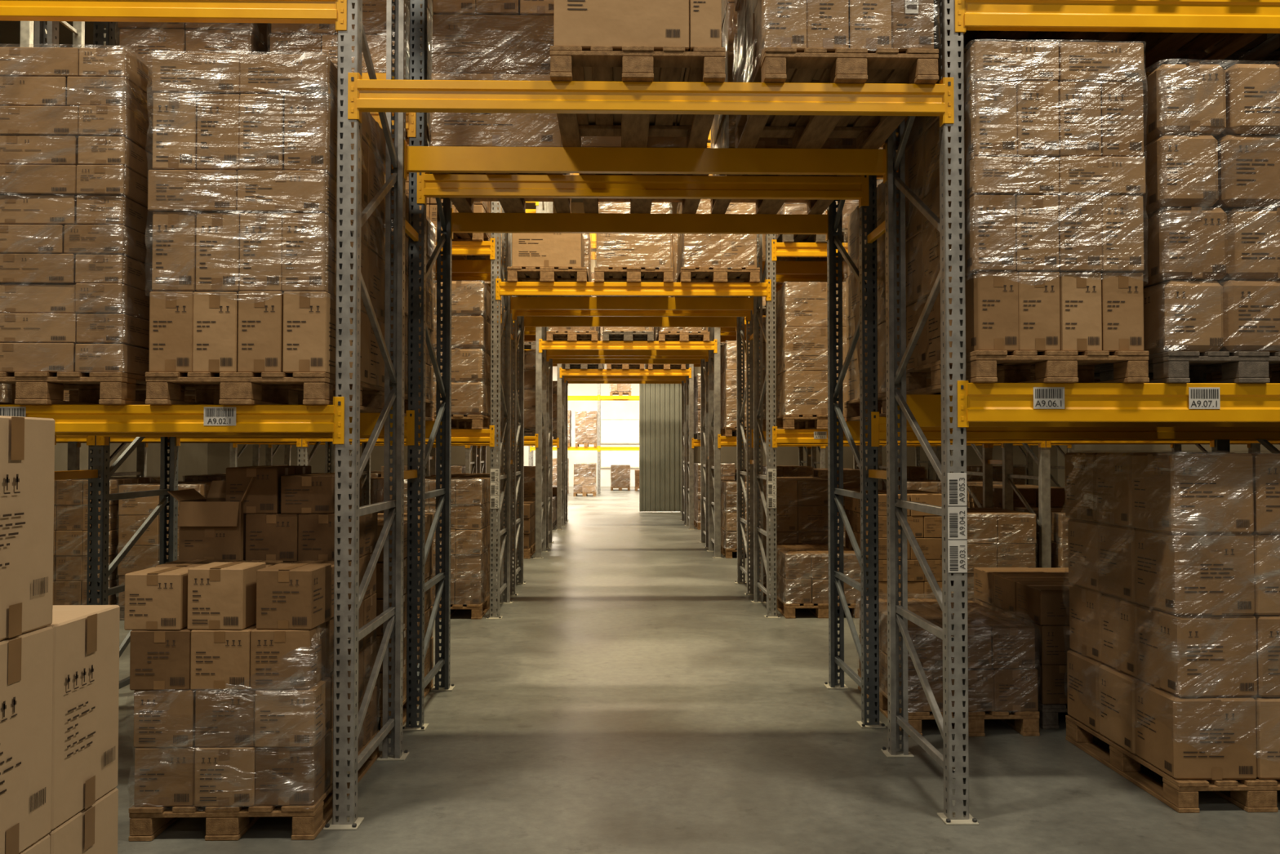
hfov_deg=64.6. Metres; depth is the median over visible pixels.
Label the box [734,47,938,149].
wooden pallet
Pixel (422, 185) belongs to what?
rack
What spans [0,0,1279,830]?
rack
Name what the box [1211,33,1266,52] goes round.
cardboard boxes
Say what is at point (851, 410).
wooden pallet
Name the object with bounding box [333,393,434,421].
wooden pallet
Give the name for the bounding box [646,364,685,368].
wooden pallet
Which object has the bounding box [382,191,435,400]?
cardboard boxes
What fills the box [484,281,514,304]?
cardboard boxes
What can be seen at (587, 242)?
cardboard boxes
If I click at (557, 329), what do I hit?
cardboard boxes
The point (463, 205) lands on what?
wooden pallet
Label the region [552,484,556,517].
cardboard boxes
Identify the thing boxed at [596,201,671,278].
cardboard boxes
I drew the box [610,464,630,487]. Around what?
cardboard boxes
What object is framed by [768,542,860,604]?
cardboard boxes
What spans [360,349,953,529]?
rack
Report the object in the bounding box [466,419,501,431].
wooden pallet
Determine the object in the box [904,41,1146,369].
cardboard boxes
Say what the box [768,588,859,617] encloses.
wooden pallet
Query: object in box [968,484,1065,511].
cardboard boxes
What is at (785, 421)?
wooden pallet
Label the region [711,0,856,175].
cardboard boxes
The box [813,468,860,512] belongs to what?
cardboard boxes
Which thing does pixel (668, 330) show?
cardboard boxes
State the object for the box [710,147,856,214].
wooden pallet
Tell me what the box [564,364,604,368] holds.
wooden pallet
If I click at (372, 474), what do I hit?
cardboard boxes
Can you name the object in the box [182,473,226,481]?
cardboard boxes
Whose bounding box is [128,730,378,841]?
wooden pallet
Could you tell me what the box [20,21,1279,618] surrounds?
rack
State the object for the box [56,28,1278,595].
rack
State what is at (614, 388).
cardboard boxes
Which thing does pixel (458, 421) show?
wooden pallet
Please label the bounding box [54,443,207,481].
wall
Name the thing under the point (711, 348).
rack
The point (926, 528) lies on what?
cardboard boxes
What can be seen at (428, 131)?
wooden pallet
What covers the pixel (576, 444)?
wooden pallet
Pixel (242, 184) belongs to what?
cardboard boxes
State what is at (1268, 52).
wooden pallet
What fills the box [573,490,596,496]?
wooden pallet
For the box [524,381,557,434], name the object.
cardboard boxes
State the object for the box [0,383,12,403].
cardboard boxes
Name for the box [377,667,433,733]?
wooden pallet
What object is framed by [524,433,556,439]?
wooden pallet
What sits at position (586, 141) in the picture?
cardboard boxes
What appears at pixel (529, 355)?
cardboard boxes
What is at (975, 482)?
cardboard boxes
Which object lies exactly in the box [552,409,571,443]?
cardboard boxes
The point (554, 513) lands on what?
cardboard boxes
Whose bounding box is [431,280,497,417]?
cardboard boxes
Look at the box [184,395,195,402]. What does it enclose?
wooden pallet
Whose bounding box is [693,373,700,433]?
cardboard boxes
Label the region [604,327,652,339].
cardboard boxes
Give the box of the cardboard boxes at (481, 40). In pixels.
[431,0,569,174]
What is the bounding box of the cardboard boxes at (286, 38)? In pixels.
[270,0,433,130]
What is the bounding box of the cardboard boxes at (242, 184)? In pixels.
[147,53,386,387]
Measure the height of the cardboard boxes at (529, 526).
0.698 m
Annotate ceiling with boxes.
[0,21,711,203]
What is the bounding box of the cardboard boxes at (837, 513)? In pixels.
[836,511,845,546]
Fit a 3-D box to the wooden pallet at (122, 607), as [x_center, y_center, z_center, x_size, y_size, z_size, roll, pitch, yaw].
[-4.804,1.860,10.646,0.800,0.144,1.203,0,-1,-1]
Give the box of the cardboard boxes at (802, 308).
[768,282,847,417]
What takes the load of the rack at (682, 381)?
on the floor
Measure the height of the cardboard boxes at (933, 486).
1.056 m
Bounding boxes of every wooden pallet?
[0,372,195,404]
[119,605,124,620]
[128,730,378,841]
[145,372,384,413]
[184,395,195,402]
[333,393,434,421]
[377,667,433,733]
[391,124,431,146]
[430,145,571,213]
[431,594,489,619]
[433,225,489,259]
[434,414,490,429]
[435,255,485,283]
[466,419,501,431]
[506,266,590,297]
[512,428,535,435]
[512,542,535,558]
[518,342,535,349]
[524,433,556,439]
[527,295,591,297]
[546,331,599,341]
[550,45,725,147]
[552,519,556,529]
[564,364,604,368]
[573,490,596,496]
[575,443,597,446]
[578,146,708,213]
[594,266,673,297]
[602,331,653,341]
[605,296,658,297]
[606,364,644,368]
[609,391,631,395]
[610,485,630,490]
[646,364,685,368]
[655,331,710,341]
[671,296,736,297]
[675,266,759,297]
[693,432,700,439]
[693,519,701,529]
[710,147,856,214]
[720,426,749,435]
[720,543,750,558]
[732,431,736,435]
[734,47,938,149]
[759,305,769,315]
[759,579,766,595]
[762,256,826,284]
[762,419,796,431]
[768,227,848,261]
[768,414,844,431]
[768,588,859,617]
[844,392,941,421]
[857,668,1039,737]
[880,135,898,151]
[906,350,1149,394]
[933,0,1090,61]
[1037,701,1067,728]
[1065,715,1279,813]
[1080,31,1263,71]
[1093,351,1279,382]
[1211,364,1279,382]
[1216,33,1279,70]
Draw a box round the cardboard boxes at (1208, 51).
[1159,45,1264,66]
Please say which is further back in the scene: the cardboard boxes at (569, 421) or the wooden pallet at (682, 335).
the cardboard boxes at (569, 421)
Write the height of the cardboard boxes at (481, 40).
1.439 m
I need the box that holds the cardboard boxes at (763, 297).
[748,296,769,310]
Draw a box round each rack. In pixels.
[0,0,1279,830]
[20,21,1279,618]
[56,0,1279,730]
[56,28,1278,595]
[229,201,1074,558]
[265,201,1033,548]
[351,364,933,524]
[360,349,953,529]
[528,383,639,494]
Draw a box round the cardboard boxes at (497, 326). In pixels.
[496,325,505,420]
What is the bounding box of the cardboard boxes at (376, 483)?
[364,476,383,505]
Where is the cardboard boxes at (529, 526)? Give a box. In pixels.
[512,500,535,549]
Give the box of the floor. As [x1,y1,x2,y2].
[115,486,1279,853]
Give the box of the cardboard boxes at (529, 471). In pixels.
[500,466,535,540]
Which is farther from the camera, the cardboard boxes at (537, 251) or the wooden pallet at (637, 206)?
the cardboard boxes at (537, 251)
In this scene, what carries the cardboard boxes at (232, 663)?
on the wooden pallet at (230, 823)
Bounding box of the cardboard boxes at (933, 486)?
[885,480,941,493]
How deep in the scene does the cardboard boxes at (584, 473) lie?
36.36 m
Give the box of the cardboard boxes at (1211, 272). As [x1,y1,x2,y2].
[1138,62,1279,355]
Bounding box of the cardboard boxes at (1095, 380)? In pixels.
[1093,378,1153,382]
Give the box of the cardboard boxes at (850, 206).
[768,200,858,244]
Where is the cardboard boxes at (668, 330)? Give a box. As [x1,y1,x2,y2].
[657,296,707,339]
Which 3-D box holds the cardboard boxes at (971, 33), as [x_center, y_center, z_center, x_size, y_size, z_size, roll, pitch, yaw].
[1.917,-2.771,5.273,0.860,1.217,1.241,0,-1,-1]
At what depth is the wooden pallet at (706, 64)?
4.83 m
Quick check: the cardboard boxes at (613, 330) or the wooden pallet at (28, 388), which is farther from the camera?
the cardboard boxes at (613, 330)
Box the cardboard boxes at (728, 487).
[720,480,750,548]
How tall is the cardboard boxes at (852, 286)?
1.366 m
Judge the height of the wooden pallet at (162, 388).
0.144 m
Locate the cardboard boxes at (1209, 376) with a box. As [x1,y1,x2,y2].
[1205,373,1213,382]
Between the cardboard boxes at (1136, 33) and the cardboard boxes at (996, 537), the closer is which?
the cardboard boxes at (1136, 33)
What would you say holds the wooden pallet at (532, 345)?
on the rack at (687, 373)
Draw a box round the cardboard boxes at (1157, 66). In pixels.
[1054,40,1159,72]
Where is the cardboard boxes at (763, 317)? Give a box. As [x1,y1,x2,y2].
[759,316,769,419]
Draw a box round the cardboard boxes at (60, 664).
[0,415,119,853]
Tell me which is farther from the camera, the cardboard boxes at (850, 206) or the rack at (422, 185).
the cardboard boxes at (850, 206)
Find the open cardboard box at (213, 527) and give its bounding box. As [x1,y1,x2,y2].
[167,476,254,561]
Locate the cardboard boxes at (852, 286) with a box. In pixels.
[843,176,941,400]
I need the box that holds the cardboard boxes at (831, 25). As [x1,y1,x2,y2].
[733,0,933,126]
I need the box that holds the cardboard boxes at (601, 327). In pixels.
[600,326,603,341]
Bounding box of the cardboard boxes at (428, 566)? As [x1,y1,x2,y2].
[375,512,433,708]
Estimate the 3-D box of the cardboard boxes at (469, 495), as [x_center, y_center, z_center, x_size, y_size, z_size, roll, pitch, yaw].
[-1.999,1.163,10.720,0.844,1.267,1.225,0,-1,-1]
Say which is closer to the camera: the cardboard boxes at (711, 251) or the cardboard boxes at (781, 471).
the cardboard boxes at (711, 251)
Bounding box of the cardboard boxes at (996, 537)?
[950,507,1035,601]
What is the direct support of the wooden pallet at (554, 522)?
on the floor
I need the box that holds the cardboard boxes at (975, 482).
[938,479,1002,507]
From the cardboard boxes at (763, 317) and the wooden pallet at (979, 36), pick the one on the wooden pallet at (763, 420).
the cardboard boxes at (763, 317)
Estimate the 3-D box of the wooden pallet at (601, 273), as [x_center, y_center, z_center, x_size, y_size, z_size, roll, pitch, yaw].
[-0.075,-1.527,10.821,0.800,0.144,1.207,0,-1,-1]
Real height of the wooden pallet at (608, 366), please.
0.144 m
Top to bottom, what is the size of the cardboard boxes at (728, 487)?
1.056 m
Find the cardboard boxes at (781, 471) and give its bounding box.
[759,466,813,477]
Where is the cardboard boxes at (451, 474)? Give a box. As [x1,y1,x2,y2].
[430,473,504,581]
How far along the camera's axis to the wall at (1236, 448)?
23.61 m
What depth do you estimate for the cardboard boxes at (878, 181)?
10.30 m
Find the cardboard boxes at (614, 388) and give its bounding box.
[609,383,631,392]
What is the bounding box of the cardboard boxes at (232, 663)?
[124,465,379,806]
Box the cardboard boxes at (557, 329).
[548,296,599,339]
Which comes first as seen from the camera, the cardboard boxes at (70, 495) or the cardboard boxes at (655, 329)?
the cardboard boxes at (70, 495)
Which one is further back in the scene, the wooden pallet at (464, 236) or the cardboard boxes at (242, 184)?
the wooden pallet at (464, 236)
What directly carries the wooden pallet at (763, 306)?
on the rack at (711, 348)
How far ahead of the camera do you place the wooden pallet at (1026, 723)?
6.00 m
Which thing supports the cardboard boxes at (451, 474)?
on the wooden pallet
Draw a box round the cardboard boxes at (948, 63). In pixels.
[937,61,950,70]
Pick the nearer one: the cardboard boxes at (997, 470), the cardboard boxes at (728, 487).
the cardboard boxes at (728, 487)
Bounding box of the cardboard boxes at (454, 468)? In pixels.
[429,465,465,476]
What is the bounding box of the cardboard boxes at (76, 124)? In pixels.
[0,47,154,375]
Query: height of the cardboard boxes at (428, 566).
1.099 m
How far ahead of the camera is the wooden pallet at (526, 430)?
17.29 m
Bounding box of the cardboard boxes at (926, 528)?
[844,489,942,599]
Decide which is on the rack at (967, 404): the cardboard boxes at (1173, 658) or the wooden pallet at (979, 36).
the wooden pallet at (979, 36)
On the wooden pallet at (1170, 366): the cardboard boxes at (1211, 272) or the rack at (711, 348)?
the cardboard boxes at (1211, 272)
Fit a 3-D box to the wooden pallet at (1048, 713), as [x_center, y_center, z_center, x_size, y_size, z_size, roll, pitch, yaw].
[2.833,1.775,6.756,0.800,0.144,1.203,0,-1,-1]
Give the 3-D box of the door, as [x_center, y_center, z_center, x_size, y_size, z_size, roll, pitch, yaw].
[-0.793,0.034,27.270,5.000,4.480,0.110,0,-1,-1]
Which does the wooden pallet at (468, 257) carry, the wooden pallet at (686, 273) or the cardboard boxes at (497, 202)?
the cardboard boxes at (497, 202)
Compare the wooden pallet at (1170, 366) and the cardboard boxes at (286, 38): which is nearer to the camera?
the wooden pallet at (1170, 366)
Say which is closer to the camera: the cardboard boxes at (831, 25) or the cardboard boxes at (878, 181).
the cardboard boxes at (831, 25)
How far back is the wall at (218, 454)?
27.45 m
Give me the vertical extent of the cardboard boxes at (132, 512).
1.217 m
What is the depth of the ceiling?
16.41 m
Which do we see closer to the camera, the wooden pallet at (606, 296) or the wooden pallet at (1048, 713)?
the wooden pallet at (1048, 713)
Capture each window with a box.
[600,418,639,444]
[600,450,639,467]
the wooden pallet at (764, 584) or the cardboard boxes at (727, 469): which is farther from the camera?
the cardboard boxes at (727, 469)
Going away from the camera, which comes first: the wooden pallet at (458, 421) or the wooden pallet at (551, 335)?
the wooden pallet at (458, 421)
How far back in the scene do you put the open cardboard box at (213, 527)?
4.98 m
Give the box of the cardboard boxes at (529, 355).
[512,350,535,429]
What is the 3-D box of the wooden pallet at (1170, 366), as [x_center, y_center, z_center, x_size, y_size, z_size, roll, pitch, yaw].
[2.816,-0.263,5.259,0.800,0.144,1.203,0,-1,-1]
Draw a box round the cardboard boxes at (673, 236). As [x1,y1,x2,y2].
[669,233,677,297]
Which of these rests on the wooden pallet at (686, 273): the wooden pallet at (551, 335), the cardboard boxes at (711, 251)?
the cardboard boxes at (711, 251)
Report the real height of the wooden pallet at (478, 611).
0.144 m
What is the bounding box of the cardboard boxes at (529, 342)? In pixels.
[524,341,535,346]
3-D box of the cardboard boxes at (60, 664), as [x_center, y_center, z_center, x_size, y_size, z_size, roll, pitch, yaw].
[-2.091,0.793,2.724,0.800,1.645,1.213,0,-1,-1]
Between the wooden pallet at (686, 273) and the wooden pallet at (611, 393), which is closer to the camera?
the wooden pallet at (686, 273)
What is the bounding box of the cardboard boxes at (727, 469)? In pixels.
[693,462,735,522]
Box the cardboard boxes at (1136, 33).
[1056,31,1140,43]
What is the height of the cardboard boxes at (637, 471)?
0.698 m
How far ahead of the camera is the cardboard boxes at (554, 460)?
37.88 m
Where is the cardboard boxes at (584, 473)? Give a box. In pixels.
[573,462,595,492]
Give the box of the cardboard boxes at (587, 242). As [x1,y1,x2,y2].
[537,233,591,297]
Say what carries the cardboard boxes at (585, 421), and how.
on the wooden pallet at (576, 444)
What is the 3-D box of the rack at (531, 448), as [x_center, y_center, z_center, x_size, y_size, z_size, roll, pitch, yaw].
[-1.438,-0.762,38.529,5.550,6.600,1.140,0,-1,-1]
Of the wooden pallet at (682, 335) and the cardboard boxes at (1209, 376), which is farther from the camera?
the wooden pallet at (682, 335)
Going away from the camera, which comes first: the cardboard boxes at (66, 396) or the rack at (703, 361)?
the cardboard boxes at (66, 396)
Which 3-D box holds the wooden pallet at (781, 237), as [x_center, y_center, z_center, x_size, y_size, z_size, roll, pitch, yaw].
[1.849,-1.936,10.867,0.800,0.144,1.203,0,-1,-1]
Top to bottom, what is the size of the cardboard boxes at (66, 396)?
1.367 m
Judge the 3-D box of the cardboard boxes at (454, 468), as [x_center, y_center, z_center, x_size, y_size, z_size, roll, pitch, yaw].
[-4.171,1.431,21.842,0.860,1.217,1.241,0,-1,-1]
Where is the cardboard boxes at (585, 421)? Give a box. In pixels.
[575,411,597,443]
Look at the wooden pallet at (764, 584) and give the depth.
11.69 m
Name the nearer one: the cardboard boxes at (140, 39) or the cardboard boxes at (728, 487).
the cardboard boxes at (140, 39)
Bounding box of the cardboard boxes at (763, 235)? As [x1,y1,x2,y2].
[758,234,817,258]
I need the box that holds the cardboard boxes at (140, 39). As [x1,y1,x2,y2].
[117,22,272,70]
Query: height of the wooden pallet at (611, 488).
0.144 m
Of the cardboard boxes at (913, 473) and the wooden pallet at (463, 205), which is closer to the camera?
the wooden pallet at (463, 205)
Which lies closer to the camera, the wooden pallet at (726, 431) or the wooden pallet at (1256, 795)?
the wooden pallet at (1256, 795)
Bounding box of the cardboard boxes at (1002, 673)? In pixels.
[858,597,1038,711]
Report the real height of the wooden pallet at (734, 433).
0.144 m
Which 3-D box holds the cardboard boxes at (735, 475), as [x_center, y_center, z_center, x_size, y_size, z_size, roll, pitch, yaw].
[2.481,1.514,22.016,0.848,1.056,1.225,0,-1,-1]
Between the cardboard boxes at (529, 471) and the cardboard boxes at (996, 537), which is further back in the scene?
the cardboard boxes at (529, 471)
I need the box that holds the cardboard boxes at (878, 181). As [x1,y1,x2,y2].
[876,147,883,186]
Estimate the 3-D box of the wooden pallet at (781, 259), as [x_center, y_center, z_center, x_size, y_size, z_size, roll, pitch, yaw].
[1.815,-1.903,12.392,0.800,0.144,1.207,0,-1,-1]
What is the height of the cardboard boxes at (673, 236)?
0.837 m
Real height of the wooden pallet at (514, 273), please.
0.144 m
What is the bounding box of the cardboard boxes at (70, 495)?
[53,476,159,604]
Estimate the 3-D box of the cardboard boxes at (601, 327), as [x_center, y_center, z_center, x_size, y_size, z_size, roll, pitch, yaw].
[-1.194,-1.878,21.975,0.848,1.056,1.225,0,-1,-1]
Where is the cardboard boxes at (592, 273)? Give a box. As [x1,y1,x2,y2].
[560,272,600,341]
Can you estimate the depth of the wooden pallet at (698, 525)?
21.41 m
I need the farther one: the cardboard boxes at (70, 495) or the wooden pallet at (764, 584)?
the wooden pallet at (764, 584)
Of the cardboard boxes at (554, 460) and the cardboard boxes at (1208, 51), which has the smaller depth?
the cardboard boxes at (1208, 51)
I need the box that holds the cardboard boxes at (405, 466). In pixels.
[381,465,418,505]
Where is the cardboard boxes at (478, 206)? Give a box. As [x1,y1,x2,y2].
[405,144,490,238]
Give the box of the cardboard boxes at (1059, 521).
[1016,507,1071,567]
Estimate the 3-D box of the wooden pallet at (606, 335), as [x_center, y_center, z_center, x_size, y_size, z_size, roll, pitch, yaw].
[-0.196,-1.406,16.394,0.800,0.144,1.203,0,-1,-1]
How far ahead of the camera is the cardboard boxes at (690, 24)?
4.63 m
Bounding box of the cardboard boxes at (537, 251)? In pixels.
[511,232,584,278]
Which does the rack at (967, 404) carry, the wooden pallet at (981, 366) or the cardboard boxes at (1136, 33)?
the wooden pallet at (981, 366)
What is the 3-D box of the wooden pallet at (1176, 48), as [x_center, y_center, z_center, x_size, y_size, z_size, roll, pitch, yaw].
[2.817,-2.098,5.279,0.800,0.144,1.207,0,-1,-1]
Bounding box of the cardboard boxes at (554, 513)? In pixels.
[552,497,556,522]
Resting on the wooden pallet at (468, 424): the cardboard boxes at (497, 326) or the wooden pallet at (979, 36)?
the cardboard boxes at (497, 326)
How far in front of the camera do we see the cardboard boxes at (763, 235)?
11.80 m
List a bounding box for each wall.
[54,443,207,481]
[207,202,1057,511]
[524,364,639,486]
[1057,444,1279,488]
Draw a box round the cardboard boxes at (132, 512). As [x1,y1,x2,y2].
[115,480,212,605]
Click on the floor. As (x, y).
(631, 695)
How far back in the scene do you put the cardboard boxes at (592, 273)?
17.38 m
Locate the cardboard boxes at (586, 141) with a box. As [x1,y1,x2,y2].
[581,124,706,174]
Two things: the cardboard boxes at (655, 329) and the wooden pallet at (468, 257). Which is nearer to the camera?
the wooden pallet at (468, 257)
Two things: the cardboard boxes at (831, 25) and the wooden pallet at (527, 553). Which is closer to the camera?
the cardboard boxes at (831, 25)
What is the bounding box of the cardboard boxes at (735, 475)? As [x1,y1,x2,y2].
[734,472,750,479]
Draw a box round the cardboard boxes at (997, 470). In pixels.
[966,466,1026,484]
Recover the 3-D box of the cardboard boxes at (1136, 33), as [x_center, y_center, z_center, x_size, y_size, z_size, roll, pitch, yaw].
[2.816,-2.719,5.293,0.812,1.099,1.187,0,-1,-1]
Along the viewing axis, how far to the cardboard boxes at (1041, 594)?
6.26 m
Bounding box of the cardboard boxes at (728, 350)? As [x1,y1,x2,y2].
[720,341,749,427]
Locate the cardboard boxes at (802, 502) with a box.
[759,476,828,583]
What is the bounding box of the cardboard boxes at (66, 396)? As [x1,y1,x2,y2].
[62,390,70,400]
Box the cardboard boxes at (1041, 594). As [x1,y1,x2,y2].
[973,567,1071,704]
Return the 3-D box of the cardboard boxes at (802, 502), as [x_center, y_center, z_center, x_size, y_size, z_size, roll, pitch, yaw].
[1.815,1.223,12.309,0.860,1.217,1.241,0,-1,-1]
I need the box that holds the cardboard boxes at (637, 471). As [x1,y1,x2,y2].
[635,469,639,487]
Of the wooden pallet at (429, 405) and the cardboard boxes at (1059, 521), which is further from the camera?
the cardboard boxes at (1059, 521)
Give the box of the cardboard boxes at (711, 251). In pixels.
[677,199,756,278]
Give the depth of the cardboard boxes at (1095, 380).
6.20 m
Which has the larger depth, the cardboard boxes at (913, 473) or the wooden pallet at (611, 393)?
the wooden pallet at (611, 393)
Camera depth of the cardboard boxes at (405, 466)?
21.25 m
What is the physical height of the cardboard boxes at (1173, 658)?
1.550 m
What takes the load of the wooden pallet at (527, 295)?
on the rack at (525, 317)
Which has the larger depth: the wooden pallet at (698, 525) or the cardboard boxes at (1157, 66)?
the wooden pallet at (698, 525)
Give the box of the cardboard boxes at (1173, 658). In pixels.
[1064,450,1279,779]
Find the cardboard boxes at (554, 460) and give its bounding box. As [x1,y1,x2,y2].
[552,457,568,489]
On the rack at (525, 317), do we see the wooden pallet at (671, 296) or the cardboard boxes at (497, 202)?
the wooden pallet at (671, 296)
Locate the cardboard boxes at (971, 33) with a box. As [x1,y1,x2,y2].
[933,0,1036,45]
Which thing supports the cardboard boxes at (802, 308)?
on the wooden pallet at (785, 421)
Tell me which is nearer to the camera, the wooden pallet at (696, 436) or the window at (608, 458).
the wooden pallet at (696, 436)
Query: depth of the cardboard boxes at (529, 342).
21.42 m
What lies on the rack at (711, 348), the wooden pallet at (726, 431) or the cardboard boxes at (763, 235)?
the wooden pallet at (726, 431)
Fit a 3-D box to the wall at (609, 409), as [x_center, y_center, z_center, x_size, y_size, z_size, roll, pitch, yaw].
[-1.003,-0.797,46.117,14.400,7.000,0.200,0,-1,-1]
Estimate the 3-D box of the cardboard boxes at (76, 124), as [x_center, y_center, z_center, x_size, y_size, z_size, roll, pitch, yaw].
[-2.732,-0.970,5.134,0.848,1.492,1.225,0,-1,-1]
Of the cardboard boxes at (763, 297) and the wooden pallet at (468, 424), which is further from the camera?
the cardboard boxes at (763, 297)
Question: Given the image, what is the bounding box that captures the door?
[639,364,681,511]
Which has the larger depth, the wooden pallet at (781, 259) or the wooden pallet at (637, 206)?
the wooden pallet at (781, 259)
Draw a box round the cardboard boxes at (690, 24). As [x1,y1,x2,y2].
[554,0,721,125]
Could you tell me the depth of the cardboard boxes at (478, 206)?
10.18 m
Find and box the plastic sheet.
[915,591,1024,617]
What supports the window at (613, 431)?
in the wall at (609, 409)
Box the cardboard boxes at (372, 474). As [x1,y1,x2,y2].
[370,472,381,477]
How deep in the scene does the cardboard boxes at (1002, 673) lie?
6.02 m
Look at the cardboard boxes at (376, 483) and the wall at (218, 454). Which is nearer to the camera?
the cardboard boxes at (376, 483)
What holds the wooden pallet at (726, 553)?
on the floor
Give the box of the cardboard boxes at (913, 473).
[865,465,924,489]
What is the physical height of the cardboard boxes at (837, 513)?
0.517 m
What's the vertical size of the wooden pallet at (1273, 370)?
0.144 m
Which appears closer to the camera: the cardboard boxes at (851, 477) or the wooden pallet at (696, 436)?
the cardboard boxes at (851, 477)
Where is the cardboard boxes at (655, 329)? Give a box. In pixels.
[653,327,694,341]
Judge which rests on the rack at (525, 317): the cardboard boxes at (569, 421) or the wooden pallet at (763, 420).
the wooden pallet at (763, 420)
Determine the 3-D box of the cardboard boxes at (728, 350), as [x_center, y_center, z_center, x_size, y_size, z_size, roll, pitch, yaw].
[1.726,-0.663,16.431,0.824,1.366,1.228,0,-1,-1]
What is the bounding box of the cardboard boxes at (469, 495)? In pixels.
[404,476,489,604]
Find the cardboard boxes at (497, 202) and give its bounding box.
[471,202,505,257]

